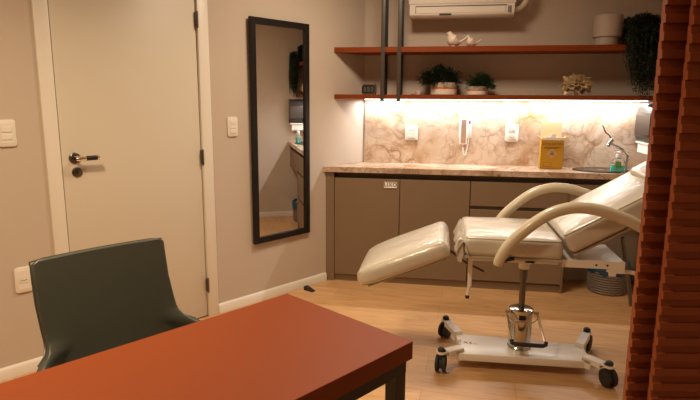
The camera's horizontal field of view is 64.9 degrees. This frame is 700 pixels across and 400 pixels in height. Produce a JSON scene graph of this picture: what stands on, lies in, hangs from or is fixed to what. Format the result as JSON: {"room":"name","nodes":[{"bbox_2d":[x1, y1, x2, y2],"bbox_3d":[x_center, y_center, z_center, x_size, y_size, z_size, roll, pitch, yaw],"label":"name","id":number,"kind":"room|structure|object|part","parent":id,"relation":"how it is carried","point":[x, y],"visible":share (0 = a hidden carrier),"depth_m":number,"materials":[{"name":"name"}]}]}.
{"room":"examination room","nodes":[
{"label":"examination room","id":0,"kind":"room"},
{"bbox_2d":[0,0,364,368],"bbox_3d":[-1.493,-0.436,2.814,0.100,2.600,4.508,10,14,43],"label":"wall","id":1,"kind":"structure","parent":0,"point":[244,268],"depth_m":3.52,"materials":[{"name":"paint"}]},
{"bbox_2d":[0,119,16,146],"bbox_3d":[-1.628,-0.317,2.611,0.013,0.128,0.080,10,14,43],"label":"wall switch","id":2,"kind":"object","parent":1,"relation":"attached to","point":[8,138],"visible":1,"depth_m":2.61,"materials":[{"name":"beige plastic"}]},
{"bbox_3d":[-1.626,-0.316,2.610,0.002,0.095,0.053,10,14,43],"label":"frame","id":3,"kind":"part","parent":2,"relation":"part of","materials":[{"name":"beige plastic"}]},
{"bbox_2d":[0,356,42,381],"bbox_3d":[-2.257,0.961,2.188,0.016,0.063,2.113,10,14,43],"label":"baseboard","id":4,"kind":"structure","parent":1,"relation":"attached to","point":[19,369],"depth_m":2.78,"materials":[{"name":"beige paint"}]},
{"bbox_2d":[14,266,31,292],"bbox_3d":[-1.627,0.397,2.746,0.012,0.130,0.078,10,14,43],"label":"wall socket","id":5,"kind":"object","parent":1,"relation":"attached to","point":[22,277],"visible":0.8,"depth_m":2.74,"materials":[{"name":"beige plastic"}]},
{"bbox_3d":[-1.625,0.397,2.744,0.002,0.096,0.051,10,14,43],"label":"frame","id":6,"kind":"part","parent":5,"relation":"part of","materials":[{"name":"beige plastic"}]},
{"bbox_2d":[31,0,218,318],"bbox_3d":[-1.203,-0.267,3.102,0.165,2.170,0.952,10,14,43],"label":"door","id":7,"kind":"structure","parent":1,"relation":"in","point":[125,91],"depth_m":3.05,"materials":[{"name":"beige paint"}]},
{"bbox_3d":[-1.408,-0.213,2.836,0.052,0.058,0.058,10,14,43],"label":"handle","id":8,"kind":"part","parent":7,"relation":"part of","materials":[{"name":"grey metal"}]},
{"bbox_2d":[227,117,237,136],"bbox_3d":[-0.747,-0.467,3.507,0.013,0.124,0.076,10,14,43],"label":"wall switch","id":9,"kind":"object","parent":1,"relation":"attached to","point":[232,122],"visible":1,"depth_m":3.50,"materials":[{"name":"beige plastic"}]},
{"bbox_2d":[219,272,326,313],"bbox_3d":[-0.523,0.653,3.949,0.016,0.063,0.965,10,14,43],"label":"baseboard","id":10,"kind":"structure","parent":1,"relation":"attached to","point":[226,306],"depth_m":3.90,"materials":[{"name":"beige paint"}]},
{"bbox_2d":[248,16,309,244],"bbox_3d":[-0.469,-0.460,3.780,0.031,1.484,0.505,10,14,42],"label":"wall mirror","id":11,"kind":"object","parent":1,"relation":"attached to","point":[279,66],"visible":1,"depth_m":3.77,"materials":[{"name":"black paint"}]},
{"bbox_2d":[0,280,633,399],"bbox_3d":[-0.611,1.089,1.940,5.153,0.080,5.987,2,10,9],"label":"floor","id":12,"kind":"structure","parent":0,"point":[412,312],"depth_m":3.44,"materials":[{"name":"laminate"}]},
{"bbox_2d":[29,238,200,371],"bbox_3d":[-0.665,0.625,1.847,0.597,0.866,0.646,10,14,43],"label":"leather chair","id":13,"kind":"object","parent":12,"relation":"on","point":[90,301],"visible":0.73,"depth_m":1.93,"materials":[{"name":"grey"}]},
{"bbox_2d":[0,294,412,399],"bbox_3d":[-0.498,0.796,1.242,0.528,0.744,1.366,10,14,43],"label":"desk","id":14,"kind":"object","parent":12,"relation":"on","point":[286,346],"visible":1,"depth_m":1.36,"materials":[{"name":"wood"}]},
{"bbox_3d":[-0.496,0.499,1.188,0.504,0.040,1.343,10,14,43],"label":"apron frame","id":15,"kind":"part","parent":14,"relation":"part of","materials":[{"name":"black metal"}]},
{"bbox_3d":[0.122,0.790,1.552,0.040,0.654,0.040,10,14,43],"label":"leg","id":16,"kind":"part","parent":14,"relation":"part of","materials":[{"name":"black metal"}]},
{"bbox_2d":[304,285,314,291],"bbox_3d":[-0.298,0.653,4.055,0.085,0.030,0.032,8,13,37],"label":"wedge","id":17,"kind":"object","parent":12,"relation":"on","point":[307,287],"visible":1,"depth_m":4.05,"materials":[{"name":"black rubber"}]},
{"bbox_2d":[326,172,470,286],"bbox_3d":[0.371,0.194,4.308,1.072,0.852,0.352,2,10,9],"label":"base cabinet","id":18,"kind":"object","parent":12,"relation":"on","point":[364,211],"visible":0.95,"depth_m":4.14,"materials":[{"name":"beige laminate"}]},
{"bbox_3d":[-0.148,0.200,4.257,0.064,0.852,0.068,2,10,9],"label":"panel","id":19,"kind":"part","parent":18,"relation":"part of","materials":[{"name":"beige laminate"}]},
{"bbox_3d":[0.125,0.209,4.186,0.490,0.753,0.017,2,10,9],"label":"door","id":20,"kind":"part","parent":18,"relation":"part of","materials":[{"name":"beige laminate"}]},
{"bbox_3d":[0.622,0.227,4.106,0.506,0.753,0.017,2,10,9],"label":"door","id":21,"kind":"part","parent":18,"relation":"part of","materials":[{"name":"beige laminate"}]},
{"bbox_2d":[323,162,631,179],"bbox_3d":[0.999,-0.222,4.119,2.369,0.042,0.367,2,10,9],"label":"countertop","id":22,"kind":"structure","parent":18,"relation":"on","point":[360,167],"depth_m":4.02,"materials":[{"name":"stone"}]},
{"bbox_2d":[538,123,566,168],"bbox_3d":[1.490,-0.403,4.078,0.196,0.332,0.151,2,10,9],"label":"box","id":23,"kind":"object","parent":22,"relation":"on","point":[551,145],"visible":1,"depth_m":4.04,"materials":[{"name":"yellow cardboard"}]},
{"bbox_2d":[572,167,629,172],"bbox_3d":[1.812,-0.218,3.980,0.390,0.008,0.296,2,10,9],"label":"sink","id":24,"kind":"object","parent":22,"relation":"in","point":[585,169],"visible":0.86,"depth_m":3.97,"materials":[{"name":"grey metal"}]},
{"bbox_2d":[610,151,625,172],"bbox_3d":[1.877,-0.268,3.855,0.101,0.148,0.065,2,10,9],"label":"soap bottle","id":25,"kind":"object","parent":24,"relation":"on","point":[617,164],"visible":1,"depth_m":3.84,"materials":[{"name":"teal plastic"}]},
{"bbox_2d":[602,125,628,169],"bbox_3d":[1.923,-0.378,3.984,0.215,0.322,0.052,2,10,9],"label":"faucet","id":26,"kind":"object","parent":22,"relation":"on","point":[610,142],"visible":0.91,"depth_m":3.97,"materials":[{"name":"grey metal"}]},
{"bbox_3d":[1.953,-0.327,3.988,0.125,0.170,0.017,2,10,9],"label":"spout","id":27,"kind":"part","parent":26,"relation":"part of","materials":[{"name":"grey metal"}]},
{"bbox_2d":[357,161,645,386],"bbox_3d":[0.915,0.294,2.890,1.711,1.165,0.717,2,10,9],"label":"chair","id":28,"kind":"object","parent":12,"relation":"on","point":[601,214],"visible":0.92,"depth_m":2.75,"materials":[{"name":"white leather"}]},
{"bbox_2d":[357,222,449,284],"bbox_3d":[0.298,0.280,2.971,0.465,0.261,0.510,2,10,9],"label":"cushion","id":29,"kind":"object","parent":28,"relation":"on","point":[428,245],"depth_m":2.77,"materials":[{"name":"white leather"}]},
{"bbox_3d":[0.517,0.803,2.868,0.155,0.057,0.052,-5,11,-26],"label":"caster arm","id":30,"kind":"part","parent":28,"relation":"part of","materials":[{"name":"beige metal"}]},
{"bbox_3d":[0.585,0.745,3.189,0.052,0.057,0.210,-2,10,-13],"label":"caster arm","id":31,"kind":"part","parent":28,"relation":"part of","materials":[{"name":"beige metal"}]},
{"bbox_3d":[0.601,0.390,2.780,0.027,0.195,0.020,2,10,9],"label":"footrest lever","id":32,"kind":"part","parent":28,"relation":"part of","materials":[{"name":"beige metal"}]},
{"bbox_2d":[461,217,562,258],"bbox_3d":[0.819,0.184,2.866,0.462,0.103,0.510,2,10,9],"label":"seat cushion","id":33,"kind":"object","parent":28,"relation":"on","point":[481,237],"depth_m":2.66,"materials":[{"name":"white leather"}]},
{"bbox_3d":[0.905,0.806,2.940,0.674,0.040,0.255,2,10,9],"label":"board","id":34,"kind":"part","parent":28,"relation":"part of","materials":[{"name":"beige metal"}]},
{"bbox_3d":[1.185,0.061,3.142,0.754,0.321,0.057,2,10,9],"label":"armrest","id":35,"kind":"part","parent":28,"relation":"part of","materials":[{"name":"beige plastic"}]},
{"bbox_3d":[1.047,0.166,2.505,0.754,0.321,0.057,2,10,9],"label":"armrest","id":36,"kind":"part","parent":28,"relation":"part of","materials":[{"name":"beige plastic"}]},
{"bbox_3d":[1.287,0.777,3.037,0.052,0.057,0.217,7,12,33],"label":"caster arm","id":37,"kind":"part","parent":28,"relation":"part of","materials":[{"name":"beige metal"}]},
{"bbox_2d":[547,171,644,251],"bbox_3d":[1.396,-0.021,2.731,0.718,0.481,0.510,2,10,9],"label":"backrest cushion","id":38,"kind":"object","parent":28,"relation":"on","point":[578,232],"depth_m":2.59,"materials":[{"name":"white leather"}]},
{"bbox_3d":[1.240,0.829,2.749,0.052,0.057,0.159,-7,12,-34],"label":"caster arm","id":39,"kind":"part","parent":28,"relation":"part of","materials":[{"name":"beige metal"}]},
{"bbox_3d":[1.324,0.368,2.621,0.174,0.074,0.029,0,10,-3],"label":"lift rod","id":40,"kind":"part","parent":28,"relation":"part of","materials":[{"name":"beige metal"}]},
{"bbox_2d":[630,161,645,179],"bbox_3d":[1.521,-0.159,2.685,0.197,0.141,0.320,2,10,9],"label":"headrest pillow","id":41,"kind":"object","parent":28,"relation":"on","point":[638,172],"depth_m":2.76,"materials":[{"name":"white leather"}]},
{"bbox_2d":[466,176,568,293],"bbox_3d":[1.238,0.225,4.170,0.682,0.852,0.346,2,10,9],"label":"base cabinet","id":42,"kind":"object","parent":12,"relation":"on","point":[489,195],"visible":0.47,"depth_m":4.00,"materials":[{"name":"brown"}]},
{"bbox_3d":[1.204,0.476,4.052,0.666,0.262,0.017,2,10,9],"label":"drawer","id":43,"kind":"part","parent":42,"relation":"part of","materials":[{"name":"beige laminate"}]},
{"bbox_3d":[1.206,0.200,4.002,0.666,0.249,0.017,2,10,9],"label":"drawer","id":44,"kind":"part","parent":42,"relation":"part of","materials":[{"name":"beige laminate"}]},
{"bbox_3d":[1.207,-0.036,3.959,0.666,0.178,0.017,2,10,9],"label":"drawer","id":45,"kind":"part","parent":42,"relation":"part of","materials":[{"name":"beige laminate"}]},
{"bbox_3d":[1.568,0.255,4.122,0.014,0.812,0.342,2,10,9],"label":"panel","id":46,"kind":"part","parent":42,"relation":"part of","materials":[{"name":"beige laminate"}]},
{"bbox_2d":[587,259,630,295],"bbox_3d":[1.908,0.550,4.076,0.295,0.251,0.292,2,10,9],"label":"basket","id":47,"kind":"object","parent":12,"relation":"on","point":[598,280],"visible":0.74,"depth_m":3.97,"materials":[{"name":"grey wicker"}]},
{"bbox_2d":[364,0,661,282],"bbox_3d":[1.189,-0.678,4.247,2.267,2.600,0.100,2,10,9],"label":"wall","id":48,"kind":"structure","parent":0,"point":[541,22],"depth_m":4.12,"materials":[{"name":"paint"}]},
{"bbox_2d":[409,0,529,19],"bbox_3d":[0.873,-1.629,3.963,0.874,0.616,0.218,2,10,9],"label":"air conditioner","id":49,"kind":"object","parent":48,"relation":"attached to","point":[419,9],"visible":1,"depth_m":3.93,"materials":[{"name":"beige plastic"}]},
{"bbox_3d":[0.795,-1.480,3.902,0.750,0.170,0.019,2,10,9],"label":"panel","id":50,"kind":"part","parent":49,"relation":"part of","materials":[{"name":"beige plastic"}]},
{"bbox_2d":[334,94,652,100],"bbox_3d":[1.041,-0.754,4.065,2.305,0.038,0.273,2,10,9],"label":"wall shelf","id":51,"kind":"object","parent":48,"relation":"attached to","point":[336,96],"visible":0.81,"depth_m":3.95,"materials":[{"name":"wood"}]},
{"bbox_2d":[361,84,376,94],"bbox_3d":[0.143,-0.833,4.150,0.114,0.076,0.036,3,11,15],"label":"digital clock","id":52,"kind":"object","parent":51,"relation":"on","point":[369,89],"visible":0.98,"depth_m":4.14,"materials":[{"name":"black plastic"}]},
{"bbox_2d":[414,64,463,94],"bbox_3d":[0.666,-0.898,4.087,0.376,0.233,0.253,2,10,9],"label":"potted plant","id":53,"kind":"object","parent":51,"relation":"on","point":[442,81],"visible":1,"depth_m":4.03,"materials":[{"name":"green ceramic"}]},
{"bbox_3d":[0.697,-0.803,4.100,0.192,0.040,0.192,2,10,9],"label":"pot","id":54,"kind":"part","parent":53,"relation":"part of","materials":[{"name":"beige ceramic"}]},
{"bbox_2d":[464,72,495,94],"bbox_3d":[0.956,-0.858,4.039,0.247,0.173,0.212,2,10,9],"label":"potted plant","id":55,"kind":"object","parent":51,"relation":"on","point":[480,85],"visible":1,"depth_m":3.99,"materials":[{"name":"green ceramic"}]},
{"bbox_3d":[0.935,-0.787,4.052,0.150,0.028,0.150,2,10,9],"label":"pot","id":56,"kind":"part","parent":55,"relation":"part of","materials":[{"name":"beige ceramic"}]},
{"bbox_2d":[559,73,594,94],"bbox_3d":[1.598,-0.816,3.884,0.238,0.155,0.185,2,10,9],"label":"flower ornament","id":57,"kind":"object","parent":51,"relation":"on","point":[577,83],"visible":1,"depth_m":3.84,"materials":[{"name":"beige plant"}]},
{"bbox_2d":[334,44,657,54],"bbox_3d":[1.043,-1.089,4.005,2.305,0.038,0.273,2,10,9],"label":"wall shelf","id":58,"kind":"object","parent":48,"relation":"attached to","point":[524,49],"visible":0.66,"depth_m":3.92,"materials":[{"name":"wood"}]},
{"bbox_2d":[447,31,466,45],"bbox_3d":[0.770,-1.165,3.988,0.139,0.112,0.088,7,12,33],"label":"bird figurine","id":59,"kind":"object","parent":58,"relation":"on","point":[452,39],"visible":0.99,"depth_m":3.98,"materials":[{"name":"beige ceramic"}]},
{"bbox_2d":[465,35,481,45],"bbox_3d":[0.892,-1.152,3.992,0.109,0.088,0.068,7,12,33],"label":"bird figurine","id":60,"kind":"object","parent":58,"relation":"on","point":[470,41],"visible":0.94,"depth_m":3.98,"materials":[{"name":"beige ceramic"}]},
{"bbox_2d":[592,13,623,44],"bbox_3d":[1.795,-1.179,3.841,0.187,0.207,0.187,2,10,9],"label":"pot","id":61,"kind":"object","parent":58,"relation":"on","point":[607,28],"visible":0.86,"depth_m":3.77,"materials":[{"name":"beige ceramic"}]},
{"bbox_2d":[620,11,660,97],"bbox_3d":[2.015,-0.992,3.776,0.314,0.593,0.335,3,11,13],"label":"trailing plant","id":62,"kind":"object","parent":58,"relation":"on","point":[645,30],"visible":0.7,"depth_m":3.69,"materials":[{"name":"green plant"}]},
{"bbox_2d":[364,100,651,167],"bbox_3d":[1.158,-0.515,4.222,2.109,0.498,0.013,2,10,9],"label":"backsplash","id":63,"kind":"structure","parent":48,"relation":"attached to","point":[437,121],"depth_m":4.22,"materials":[{"name":"stone"}]},
{"bbox_2d":[405,125,417,139],"bbox_3d":[0.482,-0.528,4.320,0.100,0.118,0.013,2,10,9],"label":"wall switch","id":64,"kind":"object","parent":63,"relation":"attached to","point":[411,131],"visible":1,"depth_m":4.32,"materials":[{"name":"beige plastic"}]},
{"bbox_3d":[0.481,-0.527,4.318,0.066,0.087,0.002,2,10,9],"label":"frame","id":65,"kind":"part","parent":64,"relation":"part of","materials":[{"name":"beige plastic"}]},
{"bbox_2d":[459,118,471,155],"bbox_3d":[0.886,-0.485,4.240,0.094,0.285,0.050,2,10,9],"label":"handset","id":66,"kind":"object","parent":63,"relation":"attached to","point":[465,125],"visible":1,"depth_m":4.22,"materials":[{"name":"white plastic"}]},
{"bbox_2d":[505,124,518,141],"bbox_3d":[1.233,-0.509,4.196,0.098,0.134,0.012,2,10,9],"label":"wall socket","id":67,"kind":"object","parent":63,"relation":"attached to","point":[511,130],"visible":1,"depth_m":4.19,"materials":[{"name":"beige plastic"}]},
{"bbox_3d":[1.233,-0.509,4.194,0.065,0.099,0.002,2,10,9],"label":"frame","id":68,"kind":"part","parent":67,"relation":"part of","materials":[{"name":"beige plastic"}]},
{"bbox_2d":[568,179,611,201],"bbox_3d":[1.873,-0.051,4.013,0.597,0.246,0.346,2,10,9],"label":"base cabinet","id":69,"kind":"object","parent":48,"relation":"attached to","point":[591,184],"visible":0.09,"depth_m":3.89,"materials":[{"name":"brown"}]},
{"bbox_3d":[1.846,-0.001,3.857,0.593,0.202,0.017,2,10,9],"label":"door","id":70,"kind":"part","parent":69,"relation":"part of","materials":[{"name":"beige laminate"}]},
{"bbox_2d":[635,0,662,270],"bbox_3d":[1.782,-0.136,1.263,0.100,2.600,5.687,2,10,9],"label":"wall","id":71,"kind":"structure","parent":0,"point":[662,0],"depth_m":4.19,"materials":[{"name":"paint"}]},
{"bbox_2d":[634,103,652,154],"bbox_3d":[2.104,-0.493,3.850,0.122,0.357,0.290,2,10,9],"label":"dispenser","id":72,"kind":"object","parent":71,"relation":"attached to","point":[643,115],"visible":0.49,"depth_m":3.85,"materials":[{"name":"grey plastic"}]},
{"bbox_2d":[637,143,647,154],"bbox_3d":[2.085,-0.356,3.878,0.038,0.077,0.240,2,10,9],"label":"paper towel","id":73,"kind":"object","parent":72,"relation":"hanging from","point":[642,148],"depth_m":3.88,"materials":[{"name":"white paper"}]},
{"bbox_3d":[-0.595,-1.548,1.464,5.152,0.080,5.987,2,10,9],"label":"ceiling","id":74,"kind":"structure","parent":0,"visible":0},
{"bbox_2d":[380,0,388,100],"bbox_3d":[0.261,-1.353,4.078,0.029,1.222,0.266,2,10,9],"label":"support","id":75,"kind":"object","parent":74,"relation":"hanging from","point":[385,3],"visible":0.97,"depth_m":4.04,"materials":[{"name":"grey metal"}]},
{"bbox_2d":[396,0,404,100],"bbox_3d":[0.379,-1.349,4.058,0.028,1.222,0.266,2,10,9],"label":"support","id":76,"kind":"object","parent":74,"relation":"hanging from","point":[401,3],"visible":0.98,"depth_m":4.00,"materials":[{"name":"grey metal"}]},
{"bbox_2d":[623,0,690,399],"bbox_3d":[1.018,-0.211,1.470,0.420,2.532,0.050,0,10,0],"label":"blind","id":77,"kind":"object","parent":74,"relation":"hanging from","point":[672,43],"visible":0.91,"depth_m":1.50,"materials":[{"name":"wood"}]},
{"bbox_2d":[647,0,699,399],"bbox_3d":[1.175,-0.194,1.412,0.660,2.544,0.050,0,10,0],"label":"blind","id":78,"kind":"object","parent":74,"relation":"hanging from","point":[675,360],"visible":1,"depth_m":1.47,"materials":[{"name":"wood"}]}
]}

